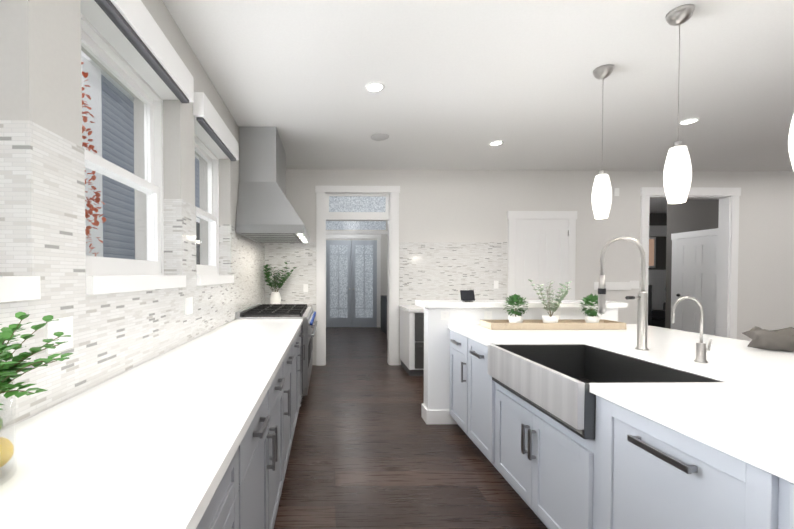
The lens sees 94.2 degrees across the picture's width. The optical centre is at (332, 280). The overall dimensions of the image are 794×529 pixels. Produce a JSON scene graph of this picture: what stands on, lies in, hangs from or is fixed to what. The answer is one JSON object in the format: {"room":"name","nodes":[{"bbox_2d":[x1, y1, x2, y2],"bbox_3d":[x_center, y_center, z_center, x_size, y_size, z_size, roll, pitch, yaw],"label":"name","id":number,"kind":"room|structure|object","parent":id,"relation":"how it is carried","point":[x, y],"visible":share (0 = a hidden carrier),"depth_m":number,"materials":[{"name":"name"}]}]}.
{"room":"kitchen","nodes":[
{"label":"kitchen","id":0,"kind":"room"},
{"bbox_2d":[0,0,264,431],"bbox_3d":[-1.118,-0.126,1.130,0.305,2.950,8.980,0,1,-1],"label":"wall","id":1,"kind":"structure","parent":0,"point":[42,194],"depth_m":1.38,"materials":[{"name":"tile"}]},
{"bbox_2d":[0,276,40,301],"bbox_3d":[-1.032,-0.619,0.688,0.285,1.370,1.010,0,1,-1],"label":"window","id":2,"kind":"structure","parent":1,"relation":"in","point":[17,288],"depth_m":1.09,"materials":[{"name":"white"}]},
{"bbox_2d":[46,316,72,353],"bbox_3d":[-0.963,0.189,1.287,0.008,0.115,0.120,0,1,-1],"label":"outlet","id":3,"kind":"object","parent":1,"relation":"attached to","point":[64,325],"depth_m":1.28,"materials":[{"name":"white plastic"}]},
{"bbox_2d":[81,0,193,294],"bbox_3d":[-1.048,-0.639,1.887,0.285,1.370,1.010,0,1,-1],"label":"window","id":4,"kind":"structure","parent":1,"relation":"in","point":[127,44],"depth_m":1.92,"materials":[{"name":"white wood"}]},
{"bbox_2d":[185,297,192,314],"bbox_3d":[-0.979,0.168,2.477,0.008,0.115,0.120,0,1,-1],"label":"outlet","id":5,"kind":"object","parent":1,"relation":"attached to","point":[189,300],"depth_m":2.46,"materials":[{"name":"white plastic"}]},
{"bbox_2d":[193,92,238,285],"bbox_3d":[-1.063,-0.660,3.087,0.285,1.370,1.010,0,1,-1],"label":"window","id":6,"kind":"structure","parent":1,"relation":"in","point":[215,140],"depth_m":3.22,"materials":[{"name":"white wood"}]},
{"bbox_2d":[236,127,309,242],"bbox_3d":[-0.653,-1.076,4.331,0.702,1.156,1.200,0,1,-1],"label":"range hood","id":7,"kind":"object","parent":1,"relation":"attached to","point":[266,212],"visible":1,"depth_m":3.88,"materials":[{"name":"silver metal"}]},
{"bbox_2d":[326,221,387,339],"bbox_3d":[0.495,-0.286,7.600,2.200,3.050,3.920,0,1,-1],"label":"wall","id":8,"kind":"structure","parent":0,"point":[384,264],"depth_m":9.46,"materials":[{"name":"paint"}]},
{"bbox_2d":[326,240,376,326],"bbox_3d":[0.482,0.075,9.415,1.314,2.254,0.095,0,1,-1],"label":"french door","id":9,"kind":"structure","parent":8,"relation":"in","point":[351,283],"depth_m":9.43,"materials":[{"name":"grey glass"}]},
{"bbox_2d":[326,221,387,326],"bbox_3d":[0.470,-0.071,7.601,1.570,2.620,0.126,0,1,-1],"label":"trim","id":10,"kind":"structure","parent":8,"relation":"attached to","point":[355,225],"depth_m":7.51,"materials":[{"name":"white wood"}]},
{"bbox_2d":[274,327,547,528],"bbox_3d":[3.795,1.328,3.829,10.400,0.050,14.200,0,1,-1],"label":"floor","id":11,"kind":"structure","parent":0,"point":[371,448],"depth_m":2.65,"materials":[{"name":"brown wood"}]},
{"bbox_2d":[0,319,304,528],"bbox_3d":[-0.604,0.894,0.997,0.716,0.915,5.466,0,1,-1],"label":"cabinet","id":12,"kind":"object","parent":11,"relation":"on","point":[197,433],"depth_m":1.09,"materials":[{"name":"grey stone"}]},
{"bbox_2d":[0,312,72,481],"bbox_3d":[-0.770,0.258,0.774,0.346,0.361,0.409,0,1,-1],"label":"potted plant","id":13,"kind":"object","parent":12,"relation":"on","point":[9,370],"visible":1,"depth_m":0.84,"materials":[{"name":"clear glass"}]},
{"bbox_2d":[235,303,317,405],"bbox_3d":[-0.602,0.802,4.342,0.807,0.985,1.222,0,1,-1],"label":"range","id":14,"kind":"object","parent":11,"relation":"on","point":[306,313],"visible":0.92,"depth_m":3.87,"materials":[{"name":"silver metal"}]},
{"bbox_2d":[381,295,386,334],"bbox_3d":[1.342,0.797,8.639,0.260,0.850,1.100,0,1,-1],"label":"base cabinet","id":15,"kind":"object","parent":11,"relation":"on","point":[384,313],"visible":0.29,"depth_m":8.70,"materials":[{"name":"black wood"}]},
{"bbox_2d":[399,305,423,375],"bbox_3d":[1.819,0.823,5.157,1.642,0.915,0.725,0,1,-1],"label":"cabinet","id":16,"kind":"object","parent":11,"relation":"on","point":[412,339],"depth_m":4.86,"materials":[{"name":"white wood"}]},
{"bbox_2d":[421,304,793,528],"bbox_3d":[1.860,0.816,1.003,1.948,1.071,5.016,0,1,-1],"label":"kitchen island","id":17,"kind":"object","parent":11,"relation":"on","point":[588,429],"depth_m":1.62,"materials":[{"name":"grey"}]},
{"bbox_2d":[441,311,448,319],"bbox_3d":[1.021,0.317,3.322,0.070,0.080,0.007,0,1,-1],"label":"outlet","id":18,"kind":"object","parent":17,"relation":"attached to","point":[445,315],"depth_m":3.32,"materials":[{"name":"white plastic"}]},
{"bbox_2d":[484,311,491,319],"bbox_3d":[1.421,0.316,3.327,0.070,0.080,0.007,0,1,-1],"label":"outlet","id":19,"kind":"object","parent":17,"relation":"attached to","point":[487,314],"depth_m":3.33,"materials":[{"name":"white plastic"}]},
{"bbox_2d":[415,300,626,307],"bbox_3d":[1.745,0.216,3.459,1.850,0.045,0.350,0,1,-1],"label":"island countertop","id":20,"kind":"structure","parent":17,"relation":"on","point":[422,303],"depth_m":3.29,"materials":[{"name":"white stone"}]},
{"bbox_2d":[460,290,474,301],"bbox_3d":[1.270,0.141,3.431,0.130,0.106,0.070,0,1,-1],"label":"tablet","id":21,"kind":"object","parent":20,"relation":"on","point":[467,295],"visible":1,"depth_m":3.43,"materials":[{"name":"black"}]},
{"bbox_2d":[480,319,626,329],"bbox_3d":[1.864,0.372,3.118,1.126,0.055,0.246,0,1,-1],"label":"tray","id":22,"kind":"object","parent":17,"relation":"on","point":[575,324],"visible":1,"depth_m":3.00,"materials":[{"name":"wood"}]},
{"bbox_2d":[503,294,527,322],"bbox_3d":[1.568,0.247,3.111,0.220,0.277,0.201,0,1,-1],"label":"potted plant","id":23,"kind":"object","parent":22,"relation":"on","point":[515,298],"visible":1,"depth_m":3.09,"materials":[{"name":"green plant"}]},
{"bbox_2d":[528,279,571,322],"bbox_3d":[1.869,0.187,3.095,0.306,0.398,0.303,0,1,-1],"label":"potted plant","id":24,"kind":"object","parent":22,"relation":"on","point":[550,318],"visible":0.98,"depth_m":3.09,"materials":[{"name":"green plant"}]},
{"bbox_2d":[579,293,603,322],"bbox_3d":[2.225,0.246,3.118,0.220,0.279,0.194,0,1,-1],"label":"potted plant","id":25,"kind":"object","parent":22,"relation":"on","point":[592,317],"visible":0.77,"depth_m":3.10,"materials":[{"name":"green plant"}]},
{"bbox_2d":[553,311,560,318],"bbox_3d":[2.051,0.316,3.335,0.070,0.080,0.007,0,1,-1],"label":"outlet","id":26,"kind":"object","parent":17,"relation":"attached to","point":[557,313],"depth_m":3.33,"materials":[{"name":"white plastic"}]},
{"bbox_2d":[598,236,648,349],"bbox_3d":[1.757,0.070,2.194,0.302,0.689,0.077,0,1,-1],"label":"faucet","id":27,"kind":"object","parent":17,"relation":"on","point":[642,312],"visible":1,"depth_m":2.19,"materials":[{"name":"silver metal"}]},
{"bbox_2d":[671,296,711,362],"bbox_3d":[1.859,0.249,1.885,0.214,0.341,0.052,0,1,-1],"label":"filter faucet","id":28,"kind":"object","parent":17,"relation":"on","point":[701,349],"visible":1,"depth_m":1.88,"materials":[{"name":"silver metal"}]},
{"bbox_2d":[742,326,793,351],"bbox_3d":[2.694,0.348,2.207,0.346,0.132,0.238,0,1,-1],"label":"bowl","id":29,"kind":"object","parent":17,"relation":"on","point":[777,340],"visible":1,"depth_m":2.16,"materials":[{"name":"grey ceramic"}]},
{"bbox_2d":[648,285,665,327],"bbox_3d":[7.728,0.050,7.860,1.970,2.370,1.000,0,1,-1],"label":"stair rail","id":30,"kind":"object","parent":11,"relation":"on","point":[656,318],"visible":0.1,"depth_m":7.85,"materials":[{"name":"black"}]},
{"bbox_3d":[-0.659,0.822,5.221,0.716,0.915,0.528,0,1,-1],"label":"countertop","id":31,"kind":"structure","parent":11,"relation":"on","visible":0},
{"bbox_2d":[263,262,296,303],"bbox_3d":[-0.754,0.052,5.130,0.479,0.626,0.607,0,1,-1],"label":"vase","id":32,"kind":"object","parent":31,"relation":"on","point":[275,297],"visible":1,"depth_m":5.14,"materials":[{"name":"white ceramic"}]},
{"bbox_2d":[162,0,793,170],"bbox_3d":[3.829,-1.653,1.194,10.400,0.100,9.030,0,1,-1],"label":"ceiling","id":33,"kind":"structure","parent":0,"point":[465,82],"depth_m":2.95,"materials":[{"name":"paint"}]},
{"bbox_2d":[365,82,384,92],"bbox_3d":[0.354,-1.629,3.064,0.170,0.008,0.170,0,1,-1],"label":"recessed light","id":34,"kind":"object","parent":33,"relation":"in","point":[373,87],"visible":1,"depth_m":3.06,"materials":[{"name":"white"}]},
{"bbox_2d":[371,134,388,140],"bbox_3d":[0.540,-1.649,4.176,0.210,0.006,0.210,0,1,-1],"label":"ceiling speaker","id":35,"kind":"object","parent":33,"relation":"attached to","point":[378,137],"visible":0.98,"depth_m":4.17,"materials":[{"name":"grey plastic"}]},
{"bbox_2d":[488,140,503,145],"bbox_3d":[1.957,-1.651,4.365,0.170,0.008,0.170,0,1,-1],"label":"recessed light","id":36,"kind":"object","parent":33,"relation":"in","point":[496,143],"visible":1,"depth_m":4.36,"materials":[{"name":"white"}]},
{"bbox_2d":[592,64,613,218],"bbox_3d":[2.078,-1.057,2.806,0.130,1.144,0.130,0,1,-1],"label":"pendant light","id":37,"kind":"object","parent":33,"relation":"hanging from","point":[601,197],"visible":1,"depth_m":2.77,"materials":[{"name":"white glass"}]},
{"bbox_2d":[663,4,694,203],"bbox_3d":[2.086,-1.046,2.196,0.130,1.144,0.130,0,1,-1],"label":"pendant light","id":38,"kind":"object","parent":33,"relation":"hanging from","point":[677,176],"visible":1,"depth_m":2.17,"materials":[{"name":"white glass"}]},
{"bbox_2d":[679,118,699,124],"bbox_3d":[3.666,-1.641,3.747,0.170,0.008,0.170,0,1,-1],"label":"recessed light","id":39,"kind":"object","parent":33,"relation":"in","point":[688,121],"visible":0.94,"depth_m":3.74,"materials":[{"name":"white"}]},
{"bbox_2d":[788,114,793,169],"bbox_3d":[2.094,-1.036,1.587,0.130,1.144,0.130,0,1,-1],"label":"pendant light","id":40,"kind":"object","parent":33,"relation":"hanging from","point":[791,143],"visible":1,"depth_m":1.62,"materials":[{"name":"white glass"}]},
{"bbox_2d":[265,169,793,364],"bbox_3d":[3.822,-0.202,5.606,10.300,2.950,0.155,0,1,-1],"label":"wall","id":41,"kind":"structure","parent":0,"point":[453,233],"depth_m":5.51,"materials":[{"name":"paint"}]},
{"bbox_2d":[303,284,307,291],"bbox_3d":[-0.411,0.105,5.473,0.060,0.105,0.012,0,1,-1],"label":"light switch","id":42,"kind":"object","parent":41,"relation":"attached to","point":[305,286],"depth_m":5.47,"materials":[{"name":"white plastic"}]},
{"bbox_2d":[315,186,399,365],"bbox_3d":[0.372,-0.076,5.551,1.270,2.700,0.180,0,1,-1],"label":"trim","id":43,"kind":"structure","parent":41,"relation":"attached to","point":[357,203],"depth_m":5.48,"materials":[{"name":"white wood"}]},
{"bbox_2d":[494,281,498,288],"bbox_3d":[2.475,0.060,5.509,0.061,0.106,0.012,0,1,-1],"label":"light switch","id":44,"kind":"object","parent":41,"relation":"attached to","point":[496,283],"depth_m":5.51,"materials":[{"name":"white plastic"}]},
{"bbox_2d":[507,211,576,299],"bbox_3d":[3.163,0.109,5.515,1.050,2.330,0.029,0,1,-1],"label":"trim","id":45,"kind":"structure","parent":41,"relation":"attached to","point":[513,216],"depth_m":5.50,"materials":[{"name":"white wood"}]},
{"bbox_2d":[516,219,568,299],"bbox_3d":[3.165,0.169,5.493,0.795,2.200,0.074,0,1,-1],"label":"pantry door","id":46,"kind":"structure","parent":41,"relation":"in","point":[541,251],"depth_m":5.51,"materials":[{"name":"white wood"}]},
{"bbox_2d":[594,282,598,289],"bbox_3d":[4.001,0.076,5.529,0.062,0.106,0.012,0,1,-1],"label":"light switch","id":47,"kind":"object","parent":41,"relation":"attached to","point":[596,284],"depth_m":5.52,"materials":[{"name":"white plastic"}]},
{"bbox_2d":[614,188,618,195],"bbox_3d":[4.290,-1.346,5.509,0.062,0.106,0.012,0,1,-1],"label":"sensor","id":48,"kind":"object","parent":41,"relation":"attached to","point":[616,191],"depth_m":5.51,"materials":[{"name":"white plastic"}]},
{"bbox_2d":[605,281,638,289],"bbox_3d":[4.393,0.068,5.534,0.508,0.122,0.012,0,1,-1],"label":"light switch","id":49,"kind":"object","parent":41,"relation":"attached to","point":[630,285],"depth_m":5.53,"materials":[{"name":"white plastic"}]},
{"bbox_2d":[640,187,740,338],"bbox_3d":[5.427,-0.072,5.617,1.520,2.690,0.180,0,1,-1],"label":"trim","id":50,"kind":"structure","parent":41,"relation":"attached to","point":[728,247],"depth_m":5.55,"materials":[{"name":"white wood"}]},
{"bbox_2d":[648,199,718,328],"bbox_3d":[6.196,-0.285,7.574,5.500,3.050,3.720,0,1,-1],"label":"wall","id":51,"kind":"structure","parent":0,"point":[666,220],"depth_m":6.84,"materials":[{"name":"beige paint"}]},
{"bbox_2d":[649,237,655,267],"bbox_3d":[8.084,-0.730,9.324,0.360,0.780,0.045,0,1,-1],"label":"window","id":52,"kind":"structure","parent":51,"relation":"in","point":[652,252],"depth_m":9.31,"materials":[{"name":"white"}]},
{"bbox_2d":[671,228,717,329],"bbox_3d":[6.300,0.197,6.263,0.025,2.130,1.020,0,1,-1],"label":"door frame","id":53,"kind":"structure","parent":51,"relation":"attached to","point":[693,234],"depth_m":6.68,"materials":[{"name":"white wood"}]},
{"bbox_2d":[676,235,717,335],"bbox_3d":[6.274,0.250,6.264,0.076,2.011,0.794,0,1,-1],"label":"hall door","id":54,"kind":"structure","parent":51,"relation":"in","point":[697,265],"depth_m":6.28,"materials":[{"name":"white wood"}]},
{"label":"outside","id":55,"kind":"structure","parent":0,"visible":0},
{"bbox_2d":[81,62,105,255],"bbox_3d":[-3.110,-0.337,4.120,0.960,5.252,0.967,0,1,-1],"label":"tree","id":56,"kind":"object","parent":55,"point":[88,204],"depth_m":4.25,"materials":[{"name":"red plant"}]},
{"bbox_2d":[81,52,199,264],"bbox_3d":[-3.063,-0.940,7.802,3.390,6.750,24.000,0,1,-1],"label":"exterior view","id":57,"kind":"object","parent":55,"point":[127,191],"depth_m":7.62,"materials":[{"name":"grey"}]}
]}

